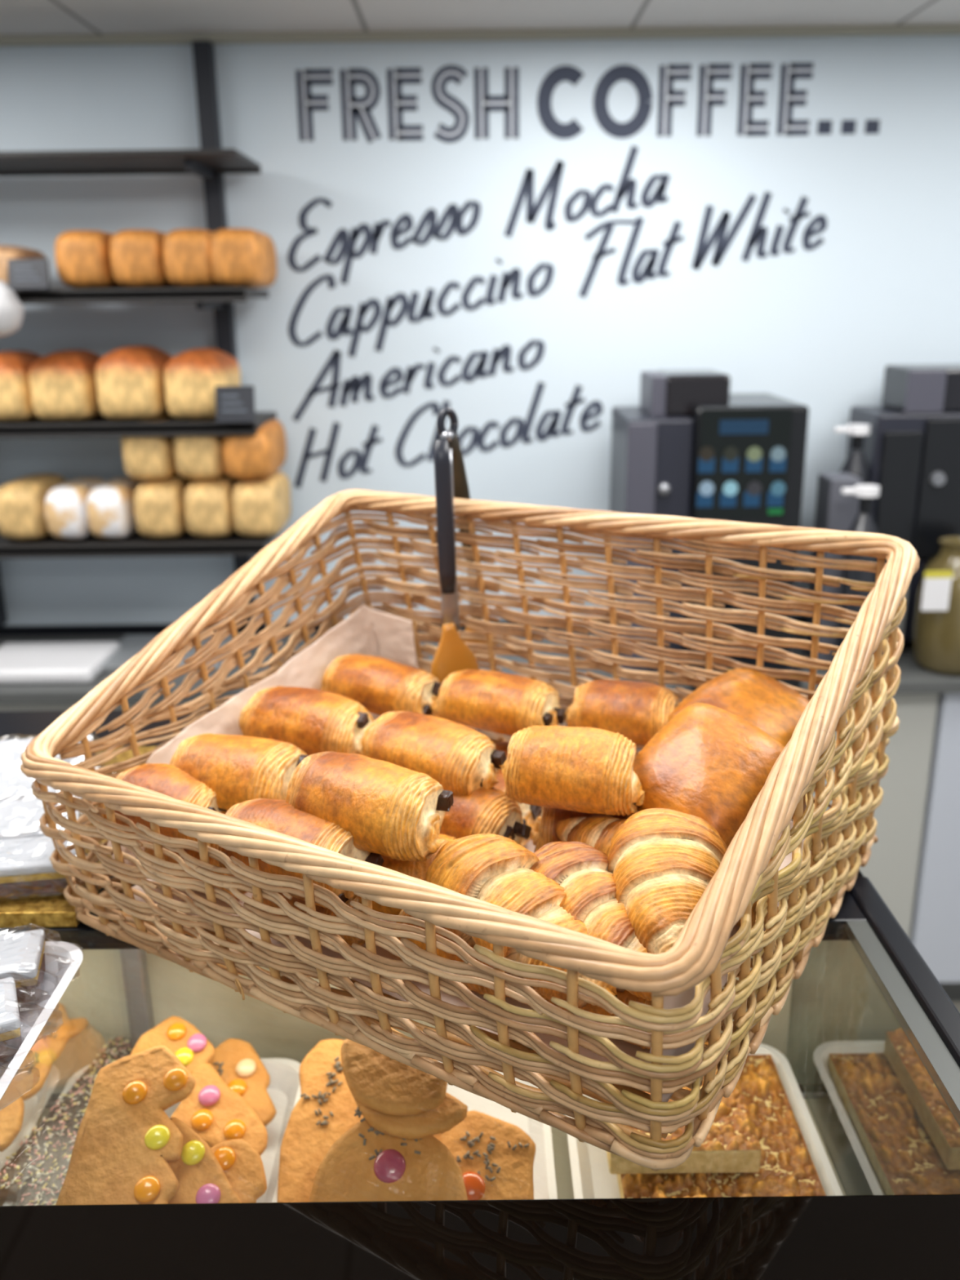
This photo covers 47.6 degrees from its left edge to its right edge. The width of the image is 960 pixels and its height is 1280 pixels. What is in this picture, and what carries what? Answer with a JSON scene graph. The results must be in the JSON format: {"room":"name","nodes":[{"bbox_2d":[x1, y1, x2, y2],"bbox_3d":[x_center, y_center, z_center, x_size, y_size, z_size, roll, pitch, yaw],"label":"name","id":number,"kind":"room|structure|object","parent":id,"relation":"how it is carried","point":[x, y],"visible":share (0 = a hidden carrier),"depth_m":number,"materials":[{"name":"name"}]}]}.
{"room":"food shop","nodes":[
{"label":"food shop","id":0,"kind":"room"},
{"bbox_2d":[0,35,959,625],"bbox_3d":[-0.004,-0.313,2.877,5.200,2.385,0.120,-1,17,0],"label":"wall","id":1,"kind":"structure","parent":0,"point":[820,328],"depth_m":2.62,"materials":[{"name":"white"}]},
{"bbox_2d":[0,40,284,626],"bbox_3d":[-1.206,-0.653,2.536,1.405,1.365,0.319,-1,17,0],"label":"wall shelving","id":2,"kind":"object","parent":1,"relation":"attached to","point":[210,162],"visible":0.81,"depth_m":2.46,"materials":[{"name":"black"}]},
{"bbox_2d":[0,280,24,336],"bbox_3d":[-1.023,-0.705,2.313,0.101,0.115,0.104,-1,17,0],"label":"plastic bag","id":3,"kind":"object","parent":2,"relation":"hanging from","point":[11,310],"visible":1,"depth_m":2.29,"materials":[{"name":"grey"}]},
{"bbox_2d":[0,350,43,420],"bbox_3d":[-1.082,-0.595,2.533,0.143,0.154,0.253,-1,17,0],"label":"loaf","id":4,"kind":"object","parent":2,"relation":"on","point":[15,398],"visible":0.62,"depth_m":2.43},
{"bbox_2d":[0,244,46,285],"bbox_3d":[-1.058,-0.839,2.457,0.117,0.099,0.210,-1,17,0],"label":"loaf","id":5,"kind":"object","parent":2,"relation":"on","point":[6,251],"visible":0.39,"depth_m":2.37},
{"bbox_2d":[7,258,49,289],"bbox_3d":[-0.961,-0.779,2.316,0.086,0.063,0.021,-1,17,0],"label":"price sign","id":6,"kind":"object","parent":2,"relation":"attached to","point":[23,273],"visible":0.87,"depth_m":2.31,"materials":[{"name":"black"}]},
{"bbox_2d":[0,473,66,539],"bbox_3d":[-1.073,-0.324,2.619,0.114,0.138,0.250,-1,17,0],"label":"loaf","id":7,"kind":"object","parent":2,"relation":"on","point":[22,500],"visible":0.66,"depth_m":2.51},
{"bbox_2d":[28,349,102,420],"bbox_3d":[-0.945,-0.596,2.533,0.143,0.154,0.253,-1,17,0],"label":"loaf","id":8,"kind":"object","parent":2,"relation":"on","point":[63,383],"visible":0.76,"depth_m":2.43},
{"bbox_2d":[44,477,106,538],"bbox_3d":[-0.963,-0.320,2.620,0.098,0.127,0.251,-1,17,0],"label":"loaf","id":9,"kind":"object","parent":2,"relation":"on","point":[65,504],"visible":0.73,"depth_m":2.51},
{"bbox_2d":[54,230,126,288],"bbox_3d":[-0.864,-0.855,2.453,0.120,0.126,0.260,-1,17,0],"label":"loaf","id":10,"kind":"object","parent":2,"relation":"on","point":[82,257],"visible":0.65,"depth_m":2.34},
{"bbox_2d":[86,476,145,538],"bbox_3d":[-0.867,-0.321,2.620,0.098,0.127,0.251,-1,17,0],"label":"loaf","id":11,"kind":"object","parent":2,"relation":"on","point":[110,511],"visible":0.79,"depth_m":2.52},
{"bbox_2d":[94,345,173,419],"bbox_3d":[-0.792,-0.602,2.532,0.150,0.162,0.253,-1,17,0],"label":"loaf","id":12,"kind":"object","parent":2,"relation":"on","point":[131,383],"visible":0.81,"depth_m":2.42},
{"bbox_2d":[109,229,177,288],"bbox_3d":[-0.746,-0.856,2.453,0.120,0.126,0.260,-1,17,0],"label":"loaf","id":13,"kind":"object","parent":2,"relation":"on","point":[136,256],"visible":0.68,"depth_m":2.34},
{"bbox_2d":[133,472,195,537],"bbox_3d":[-0.750,-0.328,2.619,0.114,0.138,0.250,-1,17,0],"label":"loaf","id":14,"kind":"object","parent":2,"relation":"on","point":[158,504],"visible":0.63,"depth_m":2.51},
{"bbox_2d":[120,414,177,479],"bbox_3d":[-0.766,-0.459,2.578,0.114,0.138,0.250,-1,17,0],"label":"loaf","id":15,"kind":"object","parent":14,"relation":"on","point":[144,457],"visible":0.6,"depth_m":2.47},
{"bbox_2d":[162,228,224,288],"bbox_3d":[-0.632,-0.858,2.453,0.120,0.126,0.260,-1,17,0],"label":"loaf","id":16,"kind":"object","parent":2,"relation":"on","point":[185,251],"visible":0.59,"depth_m":2.33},
{"bbox_2d":[163,347,240,418],"bbox_3d":[-0.642,-0.600,2.533,0.143,0.154,0.253,-1,17,0],"label":"loaf","id":17,"kind":"object","parent":2,"relation":"on","point":[191,377],"visible":0.79,"depth_m":2.42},
{"bbox_2d":[183,472,242,537],"bbox_3d":[-0.634,-0.330,2.619,0.114,0.138,0.250,-1,17,0],"label":"loaf","id":18,"kind":"object","parent":2,"relation":"on","point":[208,510],"visible":0.66,"depth_m":2.51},
{"bbox_2d":[173,417,226,479],"bbox_3d":[-0.647,-0.461,2.578,0.114,0.138,0.250,-1,17,0],"label":"loaf","id":19,"kind":"object","parent":18,"relation":"on","point":[197,457],"visible":0.58,"depth_m":2.47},
{"bbox_2d":[214,385,255,422],"bbox_3d":[-0.540,-0.520,2.400,0.086,0.080,0.024,-1,17,0],"label":"price sign","id":20,"kind":"object","parent":2,"relation":"attached to","point":[233,404],"visible":1,"depth_m":2.40,"materials":[{"name":"black"}]},
{"bbox_2d":[208,228,276,288],"bbox_3d":[-0.533,-0.859,2.453,0.120,0.126,0.260,-1,17,0],"label":"loaf","id":21,"kind":"object","parent":2,"relation":"on","point":[246,258],"visible":0.94,"depth_m":2.34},
{"bbox_2d":[231,471,291,536],"bbox_3d":[-0.523,-0.331,2.619,0.114,0.138,0.250,-1,17,0],"label":"loaf","id":22,"kind":"object","parent":2,"relation":"on","point":[261,507],"visible":0.91,"depth_m":2.51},
{"bbox_2d":[222,418,286,478],"bbox_3d":[-0.533,-0.455,2.579,0.120,0.126,0.260,-1,17,0],"label":"loaf","id":23,"kind":"object","parent":22,"relation":"on","point":[260,455],"visible":0.78,"depth_m":2.47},
{"bbox_2d":[287,197,480,284],"bbox_3d":[-0.231,-0.958,2.611,0.468,0.197,0.001,-1,17,0],"label":"lettering","id":24,"kind":"object","parent":1,"relation":"attached to","point":[456,215],"depth_m":2.60,"materials":[{"name":"black paint"}]},
{"bbox_2d":[292,339,544,422],"bbox_3d":[-0.156,-0.645,2.709,0.634,0.194,0.001,-1,17,0],"label":"lettering","id":25,"kind":"object","parent":1,"relation":"attached to","point":[355,383],"depth_m":2.70,"materials":[{"name":"black paint"}]},
{"bbox_2d":[288,257,554,357],"bbox_3d":[-0.146,-0.810,2.658,0.652,0.229,0.001,-1,17,0],"label":"lettering","id":26,"kind":"object","parent":1,"relation":"attached to","point":[514,275],"depth_m":2.65,"materials":[{"name":"black paint"}]},
{"bbox_2d":[293,382,603,488],"bbox_3d":[-0.084,-0.517,2.749,0.787,0.260,0.001,-1,17,0],"label":"lettering","id":27,"kind":"object","parent":1,"relation":"attached to","point":[523,431],"depth_m":2.75,"materials":[{"name":"black paint"}]},
{"bbox_2d":[0,23,959,46],"bbox_3d":[-0.017,-1.373,2.471,5.200,0.018,0.025,-1,17,0],"label":"trim","id":28,"kind":"structure","parent":1,"relation":"attached to","point":[942,28],"depth_m":2.46,"materials":[{"name":"beige"}]},
{"bbox_2d":[504,145,670,237],"bbox_3d":[0.253,-1.063,2.580,0.394,0.200,0.001,-1,17,0],"label":"lettering","id":29,"kind":"object","parent":1,"relation":"attached to","point":[625,185],"depth_m":2.58,"materials":[{"name":"grey paint"}]},
{"bbox_2d":[295,62,879,142],"bbox_3d":[0.255,-1.247,2.522,1.355,0.164,0.002,-1,17,0],"label":"lettering","id":30,"kind":"object","parent":1,"relation":"attached to","point":[352,106],"depth_m":2.52,"materials":[{"name":"grey paint"}]},
{"bbox_2d":[578,191,826,297],"bbox_3d":[0.535,-0.950,2.617,0.593,0.237,0.001,-1,17,0],"label":"lettering","id":31,"kind":"object","parent":1,"relation":"attached to","point":[758,233],"depth_m":2.61,"materials":[{"name":"grey paint"}]},
{"bbox_2d":[0,0,959,35],"bbox_3d":[-0.009,-0.746,0.344,5.200,0.050,4.700,-1,17,0],"label":"ceiling","id":32,"kind":"structure","parent":0,"point":[17,17],"depth_m":2.33,"materials":[{"name":"paint"}]},
{"bbox_2d":[952,1001,959,1012],"bbox_3d":[0.019,1.531,1.054,5.200,0.050,4.700,-1,17,0],"label":"floor","id":33,"kind":"structure","parent":0,"point":[957,1004],"depth_m":2.81,"materials":[{"name":"plastic"}]},
{"bbox_2d":[0,704,959,1279],"bbox_3d":[-0.416,0.807,1.167,1.548,1.234,0.890,-1,17,0],"label":"display case","id":34,"kind":"object","parent":33,"relation":"on","point":[868,1036],"depth_m":0.63,"materials":[{"name":"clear glass"}]},
{"bbox_2d":[0,1064,59,1169],"bbox_3d":[-0.529,0.468,0.925,0.256,0.023,0.298,-1,17,0],"label":"tray","id":35,"kind":"object","parent":34,"relation":"on","point":[34,1105],"visible":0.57,"depth_m":1.01,"materials":[{"name":"white plastic"}]},
{"bbox_2d":[0,1082,24,1151],"bbox_3d":[-0.417,0.415,0.950,0.036,0.027,0.065,-6,18,-15],"label":"biscuit","id":36,"kind":"object","parent":35,"relation":"on","point":[11,1117],"visible":0.85,"depth_m":0.94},
{"bbox_2d":[11,1036,52,1101],"bbox_3d":[-0.417,0.395,0.999,0.047,0.026,0.056,-13,21,-34],"label":"biscuit","id":37,"kind":"object","parent":35,"relation":"on","point":[31,1081],"visible":0.69,"depth_m":0.99,"materials":[{"name":"brown food"}]},
{"bbox_2d":[38,1003,71,1062],"bbox_3d":[-0.415,0.382,1.054,0.037,0.027,0.069,2,18,8],"label":"biscuit","id":38,"kind":"object","parent":35,"relation":"on","point":[55,1042],"visible":0.49,"depth_m":1.05,"materials":[{"name":"brown food"}]},
{"bbox_2d":[0,941,83,1100],"bbox_3d":[-0.481,0.284,0.745,0.358,0.025,0.233,-1,17,0],"label":"tray","id":39,"kind":"object","parent":34,"relation":"on","point":[37,1016],"visible":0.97,"depth_m":0.80,"materials":[{"name":"white plastic"}]},
{"bbox_2d":[0,972,62,1064],"bbox_3d":[-0.372,0.269,0.748,0.157,0.037,0.068,-9,19,-25],"label":"slice","id":40,"kind":"object","parent":39,"relation":"on","point":[10,1021],"visible":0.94,"depth_m":0.75,"materials":[{"name":"white food"}]},
{"bbox_2d":[0,923,79,1008],"bbox_3d":[-0.382,0.248,0.814,0.158,0.037,0.068,-5,18,-14],"label":"slice","id":41,"kind":"object","parent":39,"relation":"on","point":[22,953],"visible":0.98,"depth_m":0.81,"materials":[{"name":"white food"}]},
{"bbox_2d":[0,746,157,928],"bbox_3d":[-0.644,0.186,1.083,0.608,0.014,0.357,-1,17,0],"label":"cake board","id":42,"kind":"object","parent":34,"relation":"on","point":[52,911],"visible":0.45,"depth_m":0.92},
{"bbox_2d":[0,791,84,839],"bbox_3d":[-0.426,0.176,1.018,0.158,0.049,0.070,-4,18,-12],"label":"slice","id":43,"kind":"object","parent":42,"relation":"on","point":[24,816],"visible":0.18,"depth_m":1.01,"materials":[{"name":"white food"}]},
{"bbox_2d":[0,829,102,902],"bbox_3d":[-0.403,0.196,0.950,0.159,0.037,0.069,-3,18,-8],"label":"slice","id":44,"kind":"object","parent":42,"relation":"on","point":[26,868],"visible":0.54,"depth_m":0.93,"materials":[{"name":"white food"}]},
{"bbox_2d":[0,757,104,802],"bbox_3d":[-0.448,0.152,1.088,0.158,0.053,0.071,-2,17,-5],"label":"slice","id":45,"kind":"object","parent":42,"relation":"on","point":[13,781],"visible":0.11,"depth_m":1.08,"materials":[{"name":"white food"}]},
{"bbox_2d":[0,733,116,768],"bbox_3d":[-0.468,0.131,1.159,0.159,0.051,0.070,-3,18,-8],"label":"slice","id":46,"kind":"object","parent":42,"relation":"on","point":[11,750],"visible":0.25,"depth_m":1.15,"materials":[{"name":"white food"}]},
{"bbox_2d":[3,1057,301,1205],"bbox_3d":[-0.278,0.465,0.925,0.229,0.023,0.298,-1,17,0],"label":"tray","id":47,"kind":"object","parent":34,"relation":"on","point":[283,1090],"visible":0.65,"depth_m":1.02,"materials":[{"name":"white plastic"}]},
{"bbox_2d":[17,1088,91,1205],"bbox_3d":[-0.355,0.440,0.929,0.035,0.015,0.152,0,17,1],"label":"chocolate finger","id":48,"kind":"object","parent":47,"relation":"on","point":[44,1188],"visible":0.58,"depth_m":0.92,"materials":[{"name":"food"}]},
{"bbox_2d":[0,1035,132,1202],"bbox_3d":[-0.372,0.428,0.990,0.036,0.015,0.202,3,18,13],"label":"chocolate finger","id":49,"kind":"object","parent":47,"relation":"on","point":[17,1172],"visible":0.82,"depth_m":0.95,"materials":[{"name":"food"}]},
{"bbox_2d":[56,1045,195,1204],"bbox_3d":[-0.275,0.389,0.856,0.090,0.062,0.139,-1,17,-2],"label":"biscuit","id":50,"kind":"object","parent":47,"relation":"on","point":[126,1140],"visible":0.96,"depth_m":0.85,"materials":[{"name":"orange food"}]},
{"bbox_2d":[130,1015,215,1073],"bbox_3d":[-0.283,0.380,1.002,0.071,0.035,0.059,9,20,29],"label":"biscuit","id":51,"kind":"object","parent":47,"relation":"on","point":[185,1041],"visible":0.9,"depth_m":1.00,"materials":[{"name":"orange food"}]},
{"bbox_2d":[170,1063,267,1155],"bbox_3d":[-0.222,0.409,0.941,0.098,0.036,0.059,8,19,26],"label":"biscuit","id":52,"kind":"object","parent":47,"relation":"on","point":[217,1113],"visible":0.88,"depth_m":0.94,"materials":[{"name":"orange food"}]},
{"bbox_2d":[210,1138,266,1203],"bbox_3d":[-0.193,0.429,0.856,0.048,0.035,0.070,-7,18,-18],"label":"biscuit","id":53,"kind":"object","parent":47,"relation":"on","point":[242,1166],"visible":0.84,"depth_m":0.86,"materials":[{"name":"orange food"}]},
{"bbox_2d":[167,1116,242,1204],"bbox_3d":[-0.216,0.418,0.852,0.073,0.044,0.083,-2,17,-3],"label":"biscuit","id":54,"kind":"object","parent":53,"relation":"on","point":[201,1178],"visible":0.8,"depth_m":0.85,"materials":[{"name":"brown food"}]},
{"bbox_2d":[209,1038,276,1126],"bbox_3d":[-0.221,0.410,1.006,0.050,0.034,0.098,-12,21,-33],"label":"biscuit","id":55,"kind":"object","parent":47,"relation":"on","point":[236,1061],"visible":0.77,"depth_m":1.01,"materials":[{"name":"brown food"}]},
{"bbox_2d":[19,488,919,1171],"bbox_3d":[-0.007,0.072,0.931,0.614,0.303,0.514,10,20,31],"label":"wicker basket","id":56,"kind":"object","parent":34,"relation":"on","point":[859,686],"visible":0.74,"depth_m":0.82,"materials":[{"name":"wicker"}]},
{"bbox_2d":[106,604,419,866],"bbox_3d":[-0.212,0.081,1.095,0.062,0.152,0.422,12,22,36],"label":"paper liner","id":57,"kind":"object","parent":56,"relation":"in","point":[368,631],"visible":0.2,"depth_m":1.16,"materials":[{"name":"paper"}]},
{"bbox_2d":[431,407,497,683],"bbox_3d":[-0.013,-0.102,1.177,0.048,0.303,0.144,4,18,14],"label":"serving tongs","id":58,"kind":"object","parent":56,"relation":"hanging from","point":[452,655],"visible":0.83,"depth_m":1.13,"materials":[{"name":"black"}]},
{"bbox_2d":[124,808,811,1062],"bbox_3d":[0.010,0.194,0.968,0.485,0.016,0.410,10,20,31],"label":"paper liner","id":59,"kind":"object","parent":56,"relation":"in","point":[629,1049],"visible":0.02,"depth_m":0.79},
{"bbox_2d":[144,841,247,897],"bbox_3d":[-0.233,0.176,0.925,0.120,0.050,0.071,12,21,34],"label":"pastry","id":60,"kind":"object","parent":59,"relation":"on","point":[194,854],"visible":0.05,"depth_m":0.89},
{"bbox_2d":[102,763,226,846],"bbox_3d":[-0.254,0.133,0.893,0.118,0.054,0.069,6,19,21],"label":"pastry","id":61,"kind":"object","parent":60,"relation":"on","point":[168,780],"visible":0.39,"depth_m":0.87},
{"bbox_2d":[169,733,308,813],"bbox_3d":[-0.204,0.113,0.912,0.141,0.063,0.088,6,19,22],"label":"pastry","id":62,"kind":"object","parent":60,"relation":"on","point":[239,769],"visible":0.45,"depth_m":0.88,"materials":[{"name":"food"}]},
{"bbox_2d":[252,892,379,946],"bbox_3d":[-0.125,0.197,0.855,0.120,0.050,0.071,12,21,34],"label":"pastry","id":63,"kind":"object","parent":59,"relation":"on","point":[348,940],"visible":0.06,"depth_m":0.82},
{"bbox_2d":[210,798,383,907],"bbox_3d":[-0.138,0.150,0.801,0.140,0.056,0.079,9,20,28],"label":"pastry","id":64,"kind":"object","parent":63,"relation":"on","point":[279,815],"visible":0.34,"depth_m":0.78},
{"bbox_2d":[355,833,456,915],"bbox_3d":[-0.053,0.179,0.843,0.110,0.057,0.074,2,18,10],"label":"pastry","id":65,"kind":"object","parent":59,"relation":"on","point":[419,869],"visible":0.1,"depth_m":0.81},
{"bbox_2d":[285,751,453,862],"bbox_3d":[-0.085,0.118,0.808,0.142,0.059,0.080,8,19,27],"label":"pastry","id":66,"kind":"object","parent":65,"relation":"on","point":[390,810],"visible":0.95,"depth_m":0.78,"materials":[{"name":"food"}]},
{"bbox_2d":[393,909,515,997],"bbox_3d":[-0.013,0.215,0.792,0.119,0.049,0.072,10,20,31],"label":"pastry","id":67,"kind":"object","parent":59,"relation":"on","point":[480,989],"visible":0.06,"depth_m":0.76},
{"bbox_2d":[440,786,531,844],"bbox_3d":[-0.012,0.144,0.906,0.110,0.055,0.068,15,23,41],"label":"pastry","id":68,"kind":"object","parent":59,"relation":"on","point":[484,811],"visible":0.32,"depth_m":0.88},
{"bbox_2d":[360,711,506,795],"bbox_3d":[-0.043,0.095,0.934,0.145,0.053,0.079,12,21,35],"label":"pastry","id":69,"kind":"object","parent":68,"relation":"on","point":[462,759],"visible":0.78,"depth_m":0.90,"materials":[{"name":"food"}]},
{"bbox_2d":[493,741,542,808],"bbox_3d":[0.044,0.128,1.068,0.120,0.050,0.071,12,21,34],"label":"pastry","id":70,"kind":"object","parent":59,"relation":"on","point":[501,745],"visible":0.02,"depth_m":1.07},
{"bbox_2d":[431,669,565,735],"bbox_3d":[0.017,0.060,1.075,0.148,0.054,0.075,9,20,27],"label":"pastry","id":71,"kind":"object","parent":70,"relation":"on","point":[494,701],"visible":0.79,"depth_m":1.05,"materials":[{"name":"food"}]},
{"bbox_2d":[555,814,626,856],"bbox_3d":[0.112,0.157,0.828,0.128,0.044,0.059,12,21,38],"label":"croissant","id":72,"kind":"object","parent":59,"relation":"on","point":[597,831],"visible":0.27,"depth_m":0.83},
{"bbox_2d":[534,990,651,1049],"bbox_3d":[0.092,0.231,0.736,0.120,0.050,0.071,12,21,34],"label":"pastry","id":73,"kind":"object","parent":59,"relation":"on","point":[625,997],"visible":0.06,"depth_m":0.70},
{"bbox_2d":[425,833,617,1008],"bbox_3d":[0.027,0.186,0.736,0.085,0.079,0.164,-11,20,-30],"label":"croissant","id":74,"kind":"object","parent":73,"relation":"on","point":[490,868],"visible":0.49,"depth_m":0.73,"materials":[{"name":"food"}]},
{"bbox_2d":[529,841,651,1000],"bbox_3d":[0.078,0.186,0.736,0.076,0.060,0.160,-7,18,-20],"label":"croissant","id":75,"kind":"object","parent":73,"relation":"on","point":[579,868],"visible":0.41,"depth_m":0.72,"materials":[{"name":"food"}]},
{"bbox_2d":[607,808,727,954],"bbox_3d":[0.126,0.164,0.743,0.086,0.067,0.159,4,18,15],"label":"croissant","id":76,"kind":"object","parent":73,"relation":"on","point":[662,861],"visible":0.68,"depth_m":0.72,"materials":[{"name":"food"}]},
{"bbox_2d":[735,900,778,928],"bbox_3d":[0.186,0.188,0.871,0.120,0.050,0.071,12,21,34],"label":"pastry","id":77,"kind":"object","parent":59,"relation":"on","point":[753,907],"visible":0.03,"depth_m":0.82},
{"bbox_3d":[0.158,0.157,0.879,0.100,0.053,0.067,6,18,19],"label":"pastry","id":78,"kind":"object","parent":77,"relation":"on","visible":0},
{"bbox_2d":[529,807,633,852],"bbox_3d":[0.092,0.153,0.892,0.107,0.055,0.067,3,18,12],"label":"pastry","id":79,"kind":"object","parent":78,"relation":"on","point":[544,833],"visible":0.21,"depth_m":0.87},
{"bbox_2d":[498,725,644,816],"bbox_3d":[0.071,0.098,0.851,0.122,0.059,0.077,5,18,18],"label":"pastry","id":80,"kind":"object","parent":79,"relation":"on","point":[585,770],"visible":1,"depth_m":0.82,"materials":[{"name":"food"}]},
{"label":"pastry","id":81,"kind":"object","parent":59,"relation":"on","visible":0},
{"bbox_2d":[320,653,441,715],"bbox_3d":[-0.103,0.046,1.125,0.157,0.053,0.072,10,20,31],"label":"pastry","id":82,"kind":"object","parent":81,"relation":"on","point":[380,685],"visible":0.73,"depth_m":1.10,"materials":[{"name":"food"}]},
{"bbox_3d":[0.168,0.146,1.004,0.120,0.050,0.072,10,20,31],"label":"pastry","id":83,"kind":"object","parent":59,"relation":"on","visible":0},
{"bbox_2d":[564,680,679,745],"bbox_3d":[0.140,0.067,1.047,0.125,0.054,0.074,6,19,22],"label":"pastry","id":84,"kind":"object","parent":83,"relation":"on","point":[637,711],"visible":0.68,"depth_m":1.02,"materials":[{"name":"food"}]},
{"bbox_3d":[-0.160,0.149,1.009,0.120,0.050,0.072,10,20,31],"label":"pastry","id":85,"kind":"object","parent":59,"relation":"on","visible":0},
{"bbox_2d":[239,685,374,755],"bbox_3d":[-0.161,0.077,1.024,0.153,0.061,0.083,8,20,27],"label":"pastry","id":86,"kind":"object","parent":85,"relation":"on","point":[314,721],"visible":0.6,"depth_m":0.99,"materials":[{"name":"food"}]},
{"bbox_2d":[650,986,695,1102],"bbox_3d":[0.120,0.227,0.657,0.007,0.106,0.065,11,21,34],"label":"paper liner","id":87,"kind":"object","parent":56,"relation":"in","point":[684,998],"visible":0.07,"depth_m":0.66,"materials":[{"name":"beige"}]},
{"bbox_2d":[632,702,784,848],"bbox_3d":[0.177,0.107,0.848,0.103,0.090,0.112,-14,22,-37],"label":"turnover","id":88,"kind":"object","parent":56,"relation":"in","point":[708,762],"visible":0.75,"depth_m":0.82,"materials":[{"name":"food"}]},
{"bbox_2d":[668,667,809,746],"bbox_3d":[0.245,0.075,0.997,0.112,0.071,0.113,-14,22,-36],"label":"turnover","id":89,"kind":"object","parent":56,"relation":"in","point":[753,696],"visible":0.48,"depth_m":0.98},
{"bbox_2d":[437,1060,557,1199],"bbox_3d":[-0.049,0.462,0.925,0.226,0.023,0.298,-1,17,0],"label":"tray","id":90,"kind":"object","parent":34,"relation":"on","point":[544,1171],"visible":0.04,"depth_m":0.98,"materials":[{"name":"white plastic"}]},
{"bbox_2d":[277,1039,364,1202],"bbox_3d":[-0.123,0.418,0.925,0.091,0.079,0.148,-2,17,-3],"label":"biscuit","id":91,"kind":"object","parent":90,"relation":"on","point":[326,1108],"visible":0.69,"depth_m":0.93,"materials":[{"name":"brown food"}]},
{"bbox_2d":[308,1106,467,1202],"bbox_3d":[-0.070,0.412,0.846,0.123,0.055,0.078,0,17,1],"label":"biscuit","id":92,"kind":"object","parent":90,"relation":"on","point":[366,1163],"visible":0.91,"depth_m":0.84,"materials":[{"name":"brown food"}]},
{"bbox_2d":[354,1092,467,1138],"bbox_3d":[-0.060,0.374,0.872,0.093,0.028,0.051,9,20,27],"label":"biscuit","id":93,"kind":"object","parent":92,"relation":"on","point":[441,1119],"visible":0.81,"depth_m":0.86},
{"bbox_2d":[340,1027,447,1115],"bbox_3d":[-0.073,0.350,0.877,0.097,0.035,0.064,13,22,37],"label":"biscuit","id":94,"kind":"object","parent":93,"relation":"on","point":[379,1082],"visible":0.69,"depth_m":0.86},
{"bbox_2d":[432,1110,535,1199],"bbox_3d":[0.004,0.430,0.881,0.086,0.051,0.088,-1,17,-2],"label":"biscuit","id":95,"kind":"object","parent":90,"relation":"on","point":[495,1157],"visible":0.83,"depth_m":0.88,"materials":[{"name":"orange food"}]},
{"bbox_2d":[564,1043,843,1199],"bbox_3d":[0.188,0.463,0.914,0.221,0.023,0.354,-1,17,0],"label":"tray","id":96,"kind":"object","parent":34,"relation":"on","point":[592,1178],"visible":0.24,"depth_m":0.95,"materials":[{"name":"white plastic"}]},
{"bbox_2d":[616,1054,826,1198],"bbox_3d":[0.201,0.450,0.922,0.165,0.035,0.285,-1,17,0],"label":"slice","id":97,"kind":"object","parent":96,"relation":"on","point":[787,1167],"visible":0.22,"depth_m":0.92,"materials":[{"name":"food"}]},
{"bbox_2d":[599,1041,761,1173],"bbox_3d":[0.170,0.406,0.971,0.125,0.035,0.150,-1,17,0],"label":"slice","id":98,"kind":"object","parent":97,"relation":"on","point":[731,1144],"visible":0.13,"depth_m":0.90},
{"bbox_2d":[0,615,959,1001],"bbox_3d":[0.006,0.463,2.814,4.600,0.940,0.458,-1,17,0],"label":"countertop","id":99,"kind":"structure","parent":33,"relation":"on","point":[913,864],"depth_m":2.61,"materials":[{"name":"grey"}]},
{"bbox_2d":[0,641,119,684],"bbox_3d":[-1.044,0.053,2.616,0.293,0.035,0.230,-1,17,0],"label":"tray","id":100,"kind":"object","parent":99,"relation":"on","point":[20,663],"visible":0.86,"depth_m":2.57,"materials":[{"name":"white plastic"}]},
{"bbox_2d":[100,633,239,672],"bbox_3d":[-0.769,0.030,2.704,0.300,0.020,0.250,-1,17,0],"label":"metal tray","id":101,"kind":"object","parent":99,"relation":"on","point":[130,645],"visible":0.36,"depth_m":2.68,"materials":[{"name":"grey"}]},
{"bbox_2d":[606,368,808,691],"bbox_3d":[0.514,-0.270,2.515,0.388,0.676,0.440,-1,17,0],"label":"coffee machine","id":102,"kind":"object","parent":99,"relation":"on","point":[693,447],"visible":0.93,"depth_m":2.38,"materials":[{"name":"black"}]},
{"bbox_2d":[686,657,801,691],"bbox_3d":[0.591,0.078,2.446,0.238,0.050,0.100,-1,17,0],"label":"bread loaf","id":103,"kind":"object","parent":102,"relation":"on","point":[751,661],"depth_m":2.42,"materials":[{"name":"black"}]},
{"bbox_2d":[804,472,862,661],"bbox_3d":[0.828,-0.166,2.560,0.070,0.443,0.100,-1,17,0],"label":"box","id":104,"kind":"object","parent":99,"relation":"on","point":[834,510],"visible":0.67,"depth_m":2.49,"materials":[{"name":"grey"}]},
{"bbox_2d":[833,423,870,512],"bbox_3d":[0.871,-0.235,2.601,0.091,0.550,0.072,-1,17,0],"label":"syrup bottle","id":105,"kind":"object","parent":99,"relation":"on","point":[855,464],"visible":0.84,"depth_m":2.52,"materials":[{"name":"grey"}]},
{"bbox_2d":[835,484,879,652],"bbox_3d":[0.845,-0.130,2.456,0.091,0.436,0.072,-1,17,0],"label":"syrup bottle","id":106,"kind":"object","parent":99,"relation":"on","point":[864,522],"visible":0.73,"depth_m":2.40,"materials":[{"name":"grey"}]},
{"bbox_2d":[845,364,959,642],"bbox_3d":[1.142,-0.331,2.634,0.460,0.647,0.222,-1,17,0],"label":"coffee machine","id":107,"kind":"object","parent":99,"relation":"on","point":[911,450],"visible":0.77,"depth_m":2.52,"materials":[{"name":"black"}]},
{"bbox_2d":[911,536,959,676],"bbox_3d":[1.087,-0.079,2.510,0.213,0.300,0.188,-1,17,0],"label":"jar","id":108,"kind":"object","parent":99,"relation":"on","point":[935,649],"visible":1,"depth_m":2.46,"materials":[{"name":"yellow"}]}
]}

